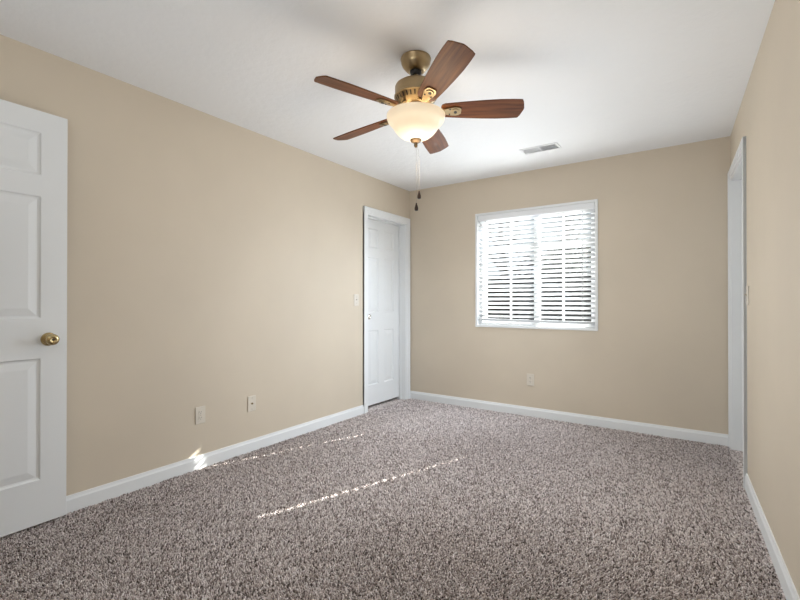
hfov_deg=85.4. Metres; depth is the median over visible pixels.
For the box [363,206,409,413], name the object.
trim
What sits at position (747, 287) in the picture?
light switch
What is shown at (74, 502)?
baseboard
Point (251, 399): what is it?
cable jack
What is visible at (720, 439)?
baseboard
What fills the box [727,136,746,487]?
trim
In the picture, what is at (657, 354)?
wall
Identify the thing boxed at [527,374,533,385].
wall outlet
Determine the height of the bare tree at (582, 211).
8.447 m
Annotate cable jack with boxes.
[248,395,255,411]
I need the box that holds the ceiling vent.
[519,142,560,154]
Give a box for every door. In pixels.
[0,99,67,537]
[368,219,398,405]
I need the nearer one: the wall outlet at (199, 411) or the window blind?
the wall outlet at (199, 411)
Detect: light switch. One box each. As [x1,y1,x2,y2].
[354,294,358,305]
[744,286,748,304]
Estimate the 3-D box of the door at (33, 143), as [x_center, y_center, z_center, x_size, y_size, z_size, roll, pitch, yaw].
[-1.976,0.085,1.940,0.103,2.087,0.824,0,0,34]
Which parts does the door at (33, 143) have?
knob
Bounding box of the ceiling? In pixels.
[0,0,774,190]
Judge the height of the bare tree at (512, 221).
8.714 m
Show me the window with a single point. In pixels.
(499, 324)
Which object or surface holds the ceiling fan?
hanging from the ceiling
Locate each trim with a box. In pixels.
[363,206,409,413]
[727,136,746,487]
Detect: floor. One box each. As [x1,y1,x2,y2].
[0,397,785,599]
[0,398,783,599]
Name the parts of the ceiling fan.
blade, blade, lamp shade, pull chain, blade, blade, blade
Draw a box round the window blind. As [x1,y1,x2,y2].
[478,202,594,324]
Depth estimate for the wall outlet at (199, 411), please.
2.96 m
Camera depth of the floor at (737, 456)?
2.01 m
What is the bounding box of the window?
[475,199,597,330]
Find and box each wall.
[0,34,409,495]
[410,136,729,433]
[730,0,799,596]
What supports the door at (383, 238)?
in the wall at (214, 263)
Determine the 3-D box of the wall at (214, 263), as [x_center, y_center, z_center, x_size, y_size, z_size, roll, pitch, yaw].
[-1.449,-0.066,2.961,0.125,2.460,5.593,0,0,34]
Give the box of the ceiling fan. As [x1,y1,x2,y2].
[314,40,523,210]
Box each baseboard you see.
[66,405,363,513]
[410,391,727,445]
[745,473,799,599]
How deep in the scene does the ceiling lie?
2.35 m
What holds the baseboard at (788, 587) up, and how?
attached to the wall at (768, 115)
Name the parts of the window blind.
rail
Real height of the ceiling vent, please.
0.006 m
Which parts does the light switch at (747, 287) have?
plate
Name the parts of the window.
sash, sash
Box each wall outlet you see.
[195,406,204,424]
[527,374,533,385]
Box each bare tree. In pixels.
[487,221,546,275]
[543,211,590,273]
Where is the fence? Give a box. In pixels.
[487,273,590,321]
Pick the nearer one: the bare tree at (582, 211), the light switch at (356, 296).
the light switch at (356, 296)
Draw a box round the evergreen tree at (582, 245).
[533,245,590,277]

